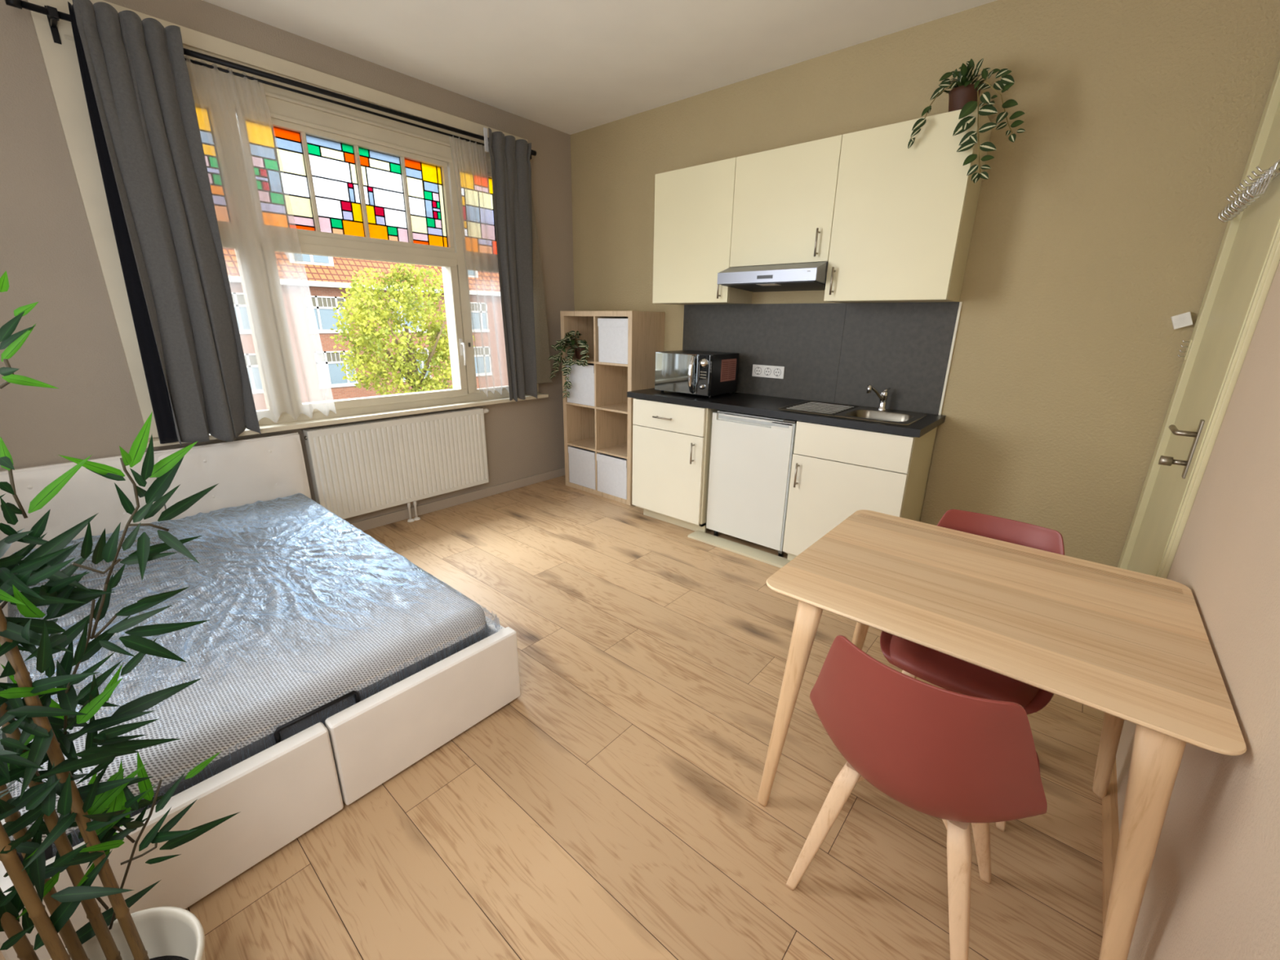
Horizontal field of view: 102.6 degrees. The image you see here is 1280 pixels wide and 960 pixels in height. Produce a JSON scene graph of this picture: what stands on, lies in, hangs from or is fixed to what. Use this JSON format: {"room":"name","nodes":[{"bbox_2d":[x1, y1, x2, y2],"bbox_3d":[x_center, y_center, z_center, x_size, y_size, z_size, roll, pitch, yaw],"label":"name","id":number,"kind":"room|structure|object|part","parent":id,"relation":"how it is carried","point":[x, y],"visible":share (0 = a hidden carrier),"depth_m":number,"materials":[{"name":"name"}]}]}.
{"room":"studio apartment","nodes":[
{"label":"studio apartment","id":0,"kind":"room"},
{"bbox_2d":[0,0,574,523],"bbox_3d":[-2.014,-0.983,3.200,0.300,2.932,4.050,15,22,38],"label":"wall","id":1,"kind":"structure","parent":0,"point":[48,254],"depth_m":2.39,"materials":[{"name":"beige paint"}]},
{"bbox_2d":[4,0,536,159],"bbox_3d":[-1.641,-2.122,2.930,0.104,0.127,2.555,15,22,38],"label":"curtain rod","id":2,"kind":"object","parent":1,"relation":"attached to","point":[53,15],"visible":0.62,"depth_m":2.65,"materials":[{"name":"black metal"}]},
{"bbox_2d":[67,0,261,446],"bbox_3d":[-2.209,-1.084,2.412,0.103,1.852,0.419,15,22,38],"label":"curtain","id":3,"kind":"object","parent":2,"relation":"hanging from","point":[134,71],"visible":1,"depth_m":2.38,"materials":[{"name":"grey fabric"}]},
{"bbox_2d":[187,55,329,422],"bbox_3d":[-2.056,-1.181,2.751,0.029,1.750,0.528,15,22,38],"label":"sheer curtain","id":4,"kind":"object","parent":2,"relation":"hanging from","point":[274,397],"visible":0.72,"depth_m":2.88,"materials":[{"name":"white fabric"}]},
{"bbox_3d":[-1.621,-2.146,2.970,0.013,0.034,2.270,15,22,38],"label":"rod","id":5,"kind":"part","parent":2,"relation":"part of","materials":[{"name":"black metal"}]},
{"bbox_2d":[448,134,502,395],"bbox_3d":[-1.157,-1.484,3.753,0.028,1.741,0.346,15,22,38],"label":"sheer curtain","id":6,"kind":"object","parent":2,"relation":"hanging from","point":[486,228],"visible":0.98,"depth_m":3.70,"materials":[{"name":"white fabric"}]},
{"bbox_2d":[483,127,551,401],"bbox_3d":[-0.878,-1.546,3.902,0.100,1.856,0.518,15,22,38],"label":"curtain","id":7,"kind":"object","parent":2,"relation":"hanging from","point":[523,307],"visible":1,"depth_m":3.84,"materials":[{"name":"grey fabric"}]},
{"bbox_2d":[26,0,538,438],"bbox_3d":[-1.744,-1.399,3.289,0.312,1.900,2.490,15,22,38],"label":"window","id":8,"kind":"structure","parent":1,"relation":"attached to","point":[349,183],"depth_m":2.93,"materials":[{"name":"beige paint"}]},
{"bbox_3d":[-2.278,-1.560,2.492,0.004,0.528,0.382,15,22,38],"label":"stained glass","id":9,"kind":"part","parent":8,"relation":"part of","materials":[{"name":"multicoloured glass"}]},
{"bbox_3d":[-1.704,-1.751,3.135,0.004,0.528,1.102,15,22,38],"label":"stained glass","id":10,"kind":"part","parent":8,"relation":"part of","materials":[{"name":"multicoloured glass"}]},
{"bbox_3d":[-1.706,-1.281,3.282,0.057,1.550,2.200,15,22,38],"label":"fixed sash","id":11,"kind":"part","parent":8,"relation":"part of","materials":[{"name":"beige paint"}]},
{"bbox_3d":[-1.708,-0.983,3.366,0.071,0.958,1.160,15,22,38],"label":"casement sash","id":12,"kind":"part","parent":8,"relation":"part of","materials":[{"name":"beige paint"}]},
{"bbox_3d":[-1.300,-0.941,3.778,0.056,0.191,0.022,15,22,38],"label":"handle","id":13,"kind":"part","parent":8,"relation":"part of","materials":[{"name":"white plastic"}]},
{"bbox_3d":[-1.135,-1.940,3.772,0.004,0.528,0.407,15,22,38],"label":"stained glass","id":14,"kind":"part","parent":8,"relation":"part of","materials":[{"name":"multicoloured glass"}]},
{"bbox_2d":[146,392,548,448],"bbox_3d":[-1.673,-0.463,3.503,0.175,0.027,2.540,15,22,38],"label":"window sill","id":15,"kind":"structure","parent":1,"relation":"attached to","point":[371,415],"depth_m":3.31,"materials":[{"name":"paint"}]},
{"bbox_2d":[302,407,488,522],"bbox_3d":[-1.617,-0.081,3.663,0.090,0.746,1.280,15,22,38],"label":"radiator","id":16,"kind":"object","parent":1,"relation":"attached to","point":[362,468],"visible":0.96,"depth_m":3.51,"materials":[{"name":"metal"}]},
{"bbox_2d":[302,407,483,432],"bbox_3d":[-1.625,-0.424,3.529,0.076,0.012,1.204,15,22,38],"label":"grille","id":17,"kind":"object","parent":16,"relation":"attached to","point":[374,424],"depth_m":3.46,"materials":[{"name":"metal"}]},
{"bbox_3d":[-1.212,-0.538,4.000,0.038,0.038,0.065,15,22,38],"label":"thermostat knob","id":18,"kind":"part","parent":16,"relation":"part of","materials":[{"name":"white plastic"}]},
{"bbox_2d":[350,466,564,531],"bbox_3d":[-1.914,0.317,3.497,0.014,0.075,4.050,15,22,38],"label":"baseboard","id":19,"kind":"structure","parent":1,"relation":"attached to","point":[388,518],"depth_m":4.01,"materials":[{"name":"beige paint"}]},
{"bbox_2d":[0,475,1104,959],"bbox_3d":[-0.441,0.748,2.309,3.895,0.002,4.050,15,22,38],"label":"floor","id":20,"kind":"structure","parent":0,"point":[610,809],"depth_m":1.51,"materials":[{"name":"brown wood"}]},
{"bbox_2d":[0,270,240,959],"bbox_3d":[-0.954,0.376,0.764,0.458,1.610,0.673,15,22,38],"label":"bamboo","id":21,"kind":"object","parent":20,"relation":"on","point":[164,932],"visible":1,"depth_m":0.83,"materials":[{"name":"plant"}]},
{"bbox_2d":[50,906,205,959],"bbox_3d":[-0.942,1.024,0.922,0.296,0.279,0.296,15,22,38],"label":"pot","id":22,"kind":"object","parent":20,"relation":"on","point":[165,932],"depth_m":1.01,"materials":[{"name":"white ceramic"}]},
{"bbox_2d":[0,431,520,959],"bbox_3d":[-1.669,0.412,2.079,2.133,0.742,1.253,15,22,38],"label":"frame","id":23,"kind":"object","parent":20,"relation":"on","point":[282,792],"visible":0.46,"depth_m":1.57,"materials":[{"name":"white wood"}]},
{"bbox_3d":[-2.048,0.761,1.687,1.969,0.273,0.038,15,22,38],"label":"rail","id":24,"kind":"part","parent":23,"relation":"part of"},
{"bbox_3d":[-2.661,0.270,2.467,0.090,0.730,0.589,15,22,38],"label":"headboard","id":25,"kind":"part","parent":23,"relation":"part of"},
{"bbox_3d":[-1.091,0.896,1.268,0.055,0.291,0.614,15,22,38],"label":"foot panel","id":26,"kind":"part","parent":23,"relation":"part of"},
{"bbox_3d":[-2.254,0.135,2.923,0.090,0.730,0.654,15,22,38],"label":"headboard","id":27,"kind":"part","parent":23,"relation":"part of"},
{"bbox_2d":[7,493,488,862],"bbox_3d":[-1.647,0.469,2.095,1.974,0.213,1.194,15,22,38],"label":"mattress","id":28,"kind":"object","parent":23,"relation":"on","point":[306,610],"visible":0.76,"depth_m":1.75,"materials":[{"name":"grey fabric"}]},
{"bbox_3d":[-0.682,0.759,1.726,0.055,0.291,0.633,15,22,38],"label":"foot panel","id":29,"kind":"part","parent":23,"relation":"part of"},
{"bbox_3d":[-1.258,0.498,2.571,1.969,0.273,0.038,15,22,38],"label":"rail","id":30,"kind":"part","parent":23,"relation":"part of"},
{"bbox_2d":[560,311,665,505],"bbox_3d":[-0.235,-0.618,4.236,0.770,1.470,0.381,15,22,38],"label":"cube shelf","id":31,"kind":"object","parent":20,"relation":"on","point":[606,427],"visible":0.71,"depth_m":4.14,"materials":[{"name":"brown wood"}]},
{"bbox_2d":[547,330,589,397],"bbox_3d":[-0.510,-0.939,4.184,0.486,0.537,0.250,15,22,38],"label":"trailing plant","id":32,"kind":"object","parent":31,"relation":"in","point":[581,350],"visible":1,"depth_m":4.13,"materials":[{"name":"green plant"}]},
{"bbox_3d":[-0.485,-1.047,4.225,0.110,0.098,0.110,15,22,38],"label":"pot","id":33,"kind":"part","parent":32,"relation":"part of","materials":[{"name":"brown ceramic"}]},
{"bbox_2d":[565,363,594,406],"bbox_3d":[-0.376,-0.813,4.286,0.328,0.322,0.351,15,22,38],"label":"storage box","id":34,"kind":"object","parent":31,"relation":"in","point":[581,378],"visible":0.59,"depth_m":4.15,"materials":[{"name":"white fabric"}]},
{"bbox_2d":[568,445,595,489],"bbox_3d":[-0.387,-0.140,4.496,0.324,0.322,0.351,15,22,38],"label":"storage box","id":35,"kind":"object","parent":31,"relation":"in","point":[581,461],"visible":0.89,"depth_m":4.37,"materials":[{"name":"white fabric"}]},
{"bbox_3d":[-0.229,-0.955,4.132,0.694,0.016,0.379,15,22,38],"label":"shelf","id":36,"kind":"part","parent":31,"relation":"part of","materials":[{"name":"brown wood"}]},
{"bbox_3d":[-0.234,-0.618,4.237,0.694,0.016,0.379,15,22,38],"label":"shelf","id":37,"kind":"part","parent":31,"relation":"part of","materials":[{"name":"brown wood"}]},
{"bbox_3d":[-0.239,-0.281,4.341,0.694,0.016,0.379,15,22,38],"label":"shelf","id":38,"kind":"part","parent":31,"relation":"part of","materials":[{"name":"brown wood"}]},
{"bbox_2d":[596,453,626,499],"bbox_3d":[-0.119,-0.067,4.275,0.328,0.322,0.355,15,22,38],"label":"storage box","id":39,"kind":"object","parent":31,"relation":"in","point":[611,469],"visible":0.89,"depth_m":4.15,"materials":[{"name":"white fabric"}]},
{"bbox_2d":[597,318,627,364],"bbox_3d":[-0.090,-1.074,3.953,0.308,0.322,0.351,15,22,38],"label":"storage box","id":40,"kind":"object","parent":31,"relation":"on","point":[612,332],"visible":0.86,"depth_m":3.83,"materials":[{"name":"white fabric"}]},
{"bbox_2d":[631,398,719,533],"bbox_3d":[0.336,-0.145,3.721,0.614,0.888,0.557,15,22,38],"label":"base cabinet","id":41,"kind":"object","parent":20,"relation":"on","point":[672,442],"visible":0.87,"depth_m":3.50,"materials":[{"name":"beige laminate"}]},
{"bbox_3d":[0.153,-0.417,3.445,0.155,0.011,0.035,15,22,38],"label":"handle","id":42,"kind":"part","parent":41,"relation":"part of","materials":[{"name":"silver metal"}]},
{"bbox_3d":[0.178,-0.045,3.569,0.599,0.604,0.018,15,22,38],"label":"door","id":43,"kind":"part","parent":41,"relation":"part of","materials":[{"name":"beige laminate"}]},
{"bbox_3d":[0.184,-0.426,3.451,0.599,0.183,0.018,15,22,38],"label":"drawer","id":44,"kind":"part","parent":41,"relation":"part of","materials":[{"name":"beige laminate"}]},
{"bbox_3d":[0.341,-0.175,3.349,0.011,0.140,0.035,15,22,38],"label":"handle","id":45,"kind":"part","parent":41,"relation":"part of","materials":[{"name":"silver metal"}]},
{"bbox_2d":[626,387,945,437],"bbox_3d":[0.803,-0.472,3.236,1.884,0.038,0.551,15,22,38],"label":"countertop","id":46,"kind":"structure","parent":41,"relation":"on","point":[747,403],"depth_m":3.03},
{"bbox_2d":[654,350,738,398],"bbox_3d":[0.373,-0.734,3.529,0.447,0.277,0.413,15,22,38],"label":"microwave","id":47,"kind":"object","parent":46,"relation":"on","point":[704,373],"visible":1,"depth_m":3.41,"materials":[{"name":"black plastic"}]},
{"bbox_3d":[0.247,-0.721,3.454,0.353,0.257,0.028,15,22,38],"label":"door","id":48,"kind":"part","parent":47,"relation":"part of","materials":[{"name":"black glass"}]},
{"bbox_3d":[0.335,-0.685,3.334,0.034,0.250,0.059,15,22,38],"label":"handle","id":49,"kind":"part","parent":47,"relation":"part of","materials":[{"name":"silver metal"}]},
{"bbox_3d":[0.399,-0.602,3.320,0.032,0.032,0.022,15,22,38],"label":"knob","id":50,"kind":"part","parent":47,"relation":"part of","materials":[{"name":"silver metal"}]},
{"bbox_3d":[0.402,-0.744,3.274,0.060,0.060,0.022,15,22,38],"label":"knob","id":51,"kind":"part","parent":47,"relation":"part of","materials":[{"name":"silver metal"}]},
{"bbox_3d":[0.416,-0.676,3.316,0.090,0.257,0.028,15,22,38],"label":"control panel","id":52,"kind":"part","parent":47,"relation":"part of","materials":[{"name":"plastic"}]},
{"bbox_2d":[777,400,927,435],"bbox_3d":[1.202,-0.319,2.940,0.700,0.156,0.442,15,22,38],"label":"sink","id":53,"kind":"object","parent":46,"relation":"in","point":[865,413],"visible":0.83,"depth_m":2.93,"materials":[{"name":"metal"}]},
{"bbox_3d":[1.304,-0.279,2.821,0.314,0.154,0.290,15,22,38],"label":"bowl","id":54,"kind":"part","parent":53,"relation":"part of","materials":[{"name":"metal"}]},
{"bbox_2d":[866,385,890,410],"bbox_3d":[1.359,-0.473,2.937,0.193,0.148,0.048,-7,19,-23],"label":"tap","id":55,"kind":"object","parent":46,"relation":"on","point":[883,396],"visible":1,"depth_m":2.94,"materials":[{"name":"silver metal"}]},
{"bbox_3d":[1.343,-0.490,2.918,0.155,0.104,0.023,-9,20,-29],"label":"spout","id":56,"kind":"part","parent":55,"relation":"part of","materials":[{"name":"silver metal"}]},
{"bbox_2d":[687,529,790,568],"bbox_3d":[0.627,0.440,3.321,0.697,0.016,0.117,15,22,38],"label":"board","id":57,"kind":"object","parent":20,"relation":"on","point":[747,551],"visible":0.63,"depth_m":3.29,"materials":[{"name":"beige wood"}]},
{"bbox_2d":[706,409,797,556],"bbox_3d":[0.816,-0.021,3.372,0.552,0.872,0.474,15,22,38],"label":"fridge","id":58,"kind":"object","parent":20,"relation":"on","point":[751,455],"visible":0.81,"depth_m":3.17,"materials":[{"name":"metal"}]},
{"bbox_2d":[782,420,937,560],"bbox_3d":[1.249,0.100,2.977,0.603,0.888,0.557,15,22,38],"label":"base cabinet","id":59,"kind":"object","parent":20,"relation":"on","point":[837,472],"visible":0.67,"depth_m":2.76,"materials":[{"name":"beige laminate"}]},
{"bbox_3d":[0.887,-0.029,2.904,0.011,0.140,0.035,15,22,38],"label":"handle","id":60,"kind":"part","parent":59,"relation":"part of","materials":[{"name":"silver metal"}]},
{"bbox_3d":[1.096,0.200,2.822,0.599,0.604,0.018,15,22,38],"label":"door","id":61,"kind":"part","parent":59,"relation":"part of","materials":[{"name":"beige laminate"}]},
{"bbox_3d":[1.103,-0.180,2.703,0.596,0.183,0.018,15,22,38],"label":"drawer","id":62,"kind":"part","parent":59,"relation":"part of","materials":[{"name":"beige laminate"}]},
{"bbox_2d":[786,635,1047,959],"bbox_3d":[0.658,0.680,1.229,0.471,0.799,0.519,15,22,38],"label":"dining chair","id":63,"kind":"object","parent":20,"relation":"on","point":[958,759],"visible":1,"depth_m":0.99,"materials":[{"name":"plastic"}]},
{"bbox_3d":[0.462,0.872,1.292,0.155,0.390,0.052,1,17,1],"label":"leg","id":64,"kind":"part","parent":63,"relation":"part of","materials":[{"name":"brown wood"}]},
{"bbox_3d":[0.688,0.932,1.108,0.052,0.390,0.155,-2,18,-10],"label":"leg","id":65,"kind":"part","parent":63,"relation":"part of","materials":[{"name":"brown wood"}]},
{"bbox_3d":[0.857,0.874,1.304,0.155,0.390,0.052,-2,18,-10],"label":"leg","id":66,"kind":"part","parent":63,"relation":"part of","materials":[{"name":"brown wood"}]},
{"bbox_2d":[880,508,1064,831],"bbox_3d":[1.039,0.558,1.640,0.471,0.799,0.519,15,22,38],"label":"dining chair","id":67,"kind":"object","parent":20,"relation":"on","point":[948,673],"visible":0.33,"depth_m":1.53,"materials":[{"name":"red plastic"}]},
{"bbox_3d":[0.834,0.755,1.686,0.155,0.390,0.052,-2,18,-10],"label":"leg","id":68,"kind":"part","parent":67,"relation":"part of","materials":[{"name":"brown wood"}]},
{"bbox_2d":[889,635,1039,707],"bbox_3d":[1.019,0.492,1.594,0.398,0.115,0.454,15,22,38],"label":"seat cushion","id":69,"kind":"object","parent":67,"relation":"on","point":[948,673],"depth_m":1.47,"materials":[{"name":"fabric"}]},
{"bbox_3d":[1.060,0.813,1.509,0.052,0.390,0.155,-2,18,-10],"label":"leg","id":70,"kind":"part","parent":67,"relation":"part of","materials":[{"name":"brown wood"}]},
{"bbox_2d":[757,510,1246,959],"bbox_3d":[0.904,0.633,1.492,0.877,0.740,0.786,15,22,38],"label":"dining table","id":71,"kind":"object","parent":20,"relation":"on","point":[1122,644],"visible":0.94,"depth_m":1.22,"materials":[{"name":"brown wood"}]},
{"bbox_3d":[0.427,0.648,1.462,0.116,0.716,0.071,11,20,29],"label":"leg","id":72,"kind":"part","parent":71,"relation":"part of","materials":[{"name":"brown wood"}]},
{"bbox_3d":[0.864,0.502,1.951,0.071,0.716,0.116,-13,22,-38],"label":"leg","id":73,"kind":"part","parent":71,"relation":"part of","materials":[{"name":"brown wood"}]},
{"bbox_3d":[1.403,0.646,1.512,0.116,0.716,0.071,11,20,29],"label":"leg","id":74,"kind":"part","parent":71,"relation":"part of","materials":[{"name":"brown wood"}]},
{"bbox_3d":[0.966,0.792,1.024,0.071,0.716,0.116,-13,22,-38],"label":"leg","id":75,"kind":"part","parent":71,"relation":"part of","materials":[{"name":"brown wood"}]},
{"bbox_2d":[202,0,996,134],"bbox_3d":[-0.457,-2.068,1.486,4.345,0.200,4.350,15,22,38],"label":"ceiling","id":76,"kind":"structure","parent":0,"point":[570,67],"depth_m":2.72,"materials":[{"name":"paint"}]},
{"bbox_2d":[570,0,1279,567],"bbox_3d":[0.887,-1.027,3.479,4.345,2.932,0.150,15,22,38],"label":"wall","id":77,"kind":"structure","parent":0,"point":[1099,226],"depth_m":2.44,"materials":[{"name":"beige paint"}]},
{"bbox_2d":[652,157,752,304],"bbox_3d":[0.413,-1.590,3.393,0.608,0.801,0.346,15,22,38],"label":"upper cabinet","id":78,"kind":"object","parent":77,"relation":"attached to","point":[694,205],"visible":0.82,"depth_m":3.28,"materials":[{"name":"beige laminate"}]},
{"bbox_3d":[0.497,-1.212,3.217,0.011,0.140,0.035,15,22,38],"label":"handle","id":79,"kind":"part","parent":78,"relation":"part of","materials":[{"name":"silver metal"}]},
{"bbox_2d":[716,261,828,292],"bbox_3d":[0.842,-1.205,3.055,0.612,0.130,0.446,15,22,38],"label":"extractor hood","id":80,"kind":"object","parent":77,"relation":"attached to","point":[811,276],"visible":0.95,"depth_m":2.92,"materials":[{"name":"metal"}]},
{"bbox_2d":[756,283,781,285],"bbox_3d":[0.744,-1.131,2.965,0.120,0.009,0.080,15,22,38],"label":"lamp","id":81,"kind":"object","parent":80,"relation":"on","point":[757,284],"depth_m":2.95,"materials":[{"name":"white plastic"}]},
{"bbox_2d":[729,134,842,266],"bbox_3d":[0.879,-1.564,2.984,0.617,0.596,0.346,15,22,38],"label":"upper cabinet","id":82,"kind":"object","parent":77,"relation":"attached to","point":[784,204],"visible":0.92,"depth_m":2.86,"materials":[{"name":"beige laminate"}]},
{"bbox_3d":[0.960,-1.287,2.781,0.011,0.140,0.035,15,22,38],"label":"handle","id":83,"kind":"part","parent":82,"relation":"part of","materials":[{"name":"silver metal"}]},
{"bbox_2d":[682,302,959,414],"bbox_3d":[0.999,-0.830,3.328,1.775,0.596,0.010,15,22,38],"label":"backsplash","id":84,"kind":"structure","parent":77,"relation":"attached to","point":[831,353],"depth_m":3.15,"materials":[{"name":"grey tile"}]},
{"bbox_2d":[751,364,784,378],"bbox_3d":[0.867,-0.732,3.459,0.234,0.080,0.013,15,22,38],"label":"power socket","id":85,"kind":"object","parent":84,"relation":"attached to","point":[759,371],"visible":1,"depth_m":3.45,"materials":[{"name":"white plastic"}]},
{"bbox_2d":[823,106,991,302],"bbox_3d":[1.341,-1.342,2.638,0.604,0.801,0.346,15,22,38],"label":"upper cabinet","id":86,"kind":"object","parent":77,"relation":"attached to","point":[902,228],"visible":0.92,"depth_m":2.52,"materials":[{"name":"beige laminate"}]},
{"bbox_3d":[1.040,-1.074,2.772,0.011,0.140,0.035,15,22,38],"label":"handle","id":87,"kind":"part","parent":86,"relation":"part of","materials":[{"name":"silver metal"}]},
{"bbox_2d":[907,57,1025,183],"bbox_3d":[1.506,-1.611,2.338,0.452,0.538,0.319,15,22,38],"label":"trailing plant","id":88,"kind":"object","parent":86,"relation":"on","point":[964,95],"visible":1,"depth_m":2.25,"materials":[{"name":"green plant"}]},
{"bbox_3d":[1.472,-1.608,2.337,0.404,0.430,0.174,15,22,38],"label":"stem","id":89,"kind":"part","parent":88,"relation":"part of","materials":[{"name":"green plant"}]},
{"bbox_3d":[1.502,-1.744,2.387,0.132,0.118,0.132,15,22,38],"label":"pot","id":90,"kind":"part","parent":88,"relation":"part of","materials":[{"name":"brown ceramic"}]},
{"bbox_2d":[938,302,962,414],"bbox_3d":[1.677,-0.648,2.775,0.011,0.596,0.010,15,22,38],"label":"trim strip","id":91,"kind":"object","parent":77,"relation":"attached to","point":[960,303],"visible":1,"depth_m":2.77,"materials":[{"name":"beige laminate"}]},
{"bbox_2d":[1170,311,1192,328],"bbox_3d":[2.310,-0.679,2.187,0.072,0.072,0.029,15,22,38],"label":"light switch","id":92,"kind":"object","parent":77,"relation":"attached to","point":[1183,320],"visible":1,"depth_m":2.18,"materials":[{"name":"white plastic"}]},
{"bbox_2d":[1115,260,1279,959],"bbox_3d":[1.114,-0.147,0.653,0.150,2.932,4.350,15,22,38],"label":"wall","id":93,"kind":"structure","parent":0,"point":[1212,891],"depth_m":1.01,"materials":[{"name":"beige paint"}]},
{"bbox_2d":[1102,756,1119,933],"bbox_3d":[0.701,1.233,0.745,0.030,0.030,3.050,15,22,38],"label":"baseboard","id":94,"kind":"structure","parent":93,"relation":"attached to","point":[1110,828],"depth_m":1.46,"materials":[{"name":"brown wood"}]},
{"bbox_2d":[1117,60,1279,578],"bbox_3d":[2.029,-0.348,1.873,0.110,2.420,0.973,15,22,38],"label":"door","id":95,"kind":"structure","parent":93,"relation":"in","point":[1247,260],"depth_m":1.83,"materials":[{"name":"paint"}]},
{"bbox_3d":[1.843,-0.063,1.771,0.068,0.032,0.031,15,22,38],"label":"lock knob","id":96,"kind":"part","parent":95,"relation":"part of","materials":[{"name":"silver metal"}]},
{"bbox_3d":[1.889,-0.171,1.785,0.059,0.018,0.144,15,22,38],"label":"handle","id":97,"kind":"part","parent":95,"relation":"part of","materials":[{"name":"silver metal"}]},
{"bbox_2d":[1177,339,1191,359],"bbox_3d":[2.301,-0.552,2.171,0.028,0.080,0.050,15,22,38],"label":"hooks","id":98,"kind":"object","parent":95,"relation":"attached to","point":[1189,342],"visible":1,"depth_m":2.16,"materials":[{"name":"paint"}]},
{"bbox_3d":[2.310,-0.549,2.163,0.004,0.080,0.050,15,22,38],"label":"mounting plate","id":99,"kind":"part","parent":98,"relation":"part of","materials":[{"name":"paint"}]},
{"bbox_3d":[1.871,-0.103,1.734,0.008,0.200,0.040,15,22,38],"label":"lock plate","id":100,"kind":"part","parent":95,"relation":"part of","materials":[{"name":"silver metal"}]},
{"bbox_2d":[1217,160,1279,222],"bbox_3d":[2.079,-0.979,1.754,0.071,0.109,0.570,15,22,38],"label":"hook rack","id":101,"kind":"object","parent":95,"relation":"attached to","point":[1258,188],"visible":1,"depth_m":1.68,"materials":[{"name":"silver metal"}]},
{"bbox_3d":[2.096,-0.992,1.736,0.026,0.038,0.570,15,22,38],"label":"rail","id":102,"kind":"part","parent":101,"relation":"part of","materials":[{"name":"silver metal"}]},
{"label":"outside","id":103,"kind":"structure","parent":0,"visible":0},
{"bbox_3d":[-9.468,-1.472,26.235,39.700,0.200,80.000,15,22,38],"label":"ground","id":104,"kind":"structure","parent":103,"visible":0},
{"bbox_2d":[222,247,508,410],"bbox_3d":[-12.303,-10.510,32.951,5.420,13.000,58.000,15,22,38],"label":"houses","id":105,"kind":"structure","parent":104,"relation":"on","point":[322,277],"depth_m":25.99,"materials":[{"name":"brick"}]},
{"bbox_3d":[-18.388,-7.471,22.753,0.001,1.590,1.760,15,22,38],"label":"pane","id":106,"kind":"part","parent":105,"relation":"part of","materials":[{"name":"glass"}]},
{"bbox_3d":[-18.425,-4.912,23.547,0.001,1.650,1.760,15,22,38],"label":"pane","id":107,"kind":"part","parent":105,"relation":"part of","materials":[{"name":"glass"}]},
{"bbox_3d":[-16.153,-11.307,25.131,0.020,1.150,1.510,15,22,38],"label":"pane","id":108,"kind":"part","parent":105,"relation":"part of","materials":[{"name":"glass"}]},
{"bbox_3d":[-15.681,-8.371,25.781,0.001,1.590,1.760,15,22,38],"label":"pane","id":109,"kind":"part","parent":105,"relation":"part of","materials":[{"name":"glass"}]},
{"bbox_3d":[-15.719,-5.812,26.576,0.001,1.650,1.760,15,22,38],"label":"pane","id":110,"kind":"part","parent":105,"relation":"part of","materials":[{"name":"glass"}]},
{"bbox_3d":[-12.975,-9.271,28.810,0.001,1.590,1.760,15,22,38],"label":"pane","id":111,"kind":"part","parent":105,"relation":"part of","materials":[{"name":"blue glass"}]},
{"bbox_3d":[-13.013,-6.712,29.604,0.001,1.650,1.760,15,22,38],"label":"pane","id":112,"kind":"part","parent":105,"relation":"part of","materials":[{"name":"blue glass"}]},
{"bbox_3d":[-10.740,-13.107,31.188,0.020,1.150,1.510,15,22,38],"label":"pane","id":113,"kind":"part","parent":105,"relation":"part of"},
{"bbox_3d":[-10.268,-10.171,31.838,0.001,1.590,1.760,15,22,38],"label":"pane","id":114,"kind":"part","parent":105,"relation":"part of","materials":[{"name":"glass"}]},
{"bbox_3d":[-10.306,-7.612,32.633,0.001,1.650,1.760,15,22,38],"label":"pane","id":115,"kind":"part","parent":105,"relation":"part of","materials":[{"name":"glass"}]},
{"bbox_2d":[329,262,475,395],"bbox_3d":[-7.462,-2.668,16.337,3.999,8.011,4.194,11,20,30],"label":"street tree","id":116,"kind":"object","parent":104,"relation":"on","point":[407,365],"visible":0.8,"depth_m":15.08,"materials":[{"name":"green plant"}]}
]}

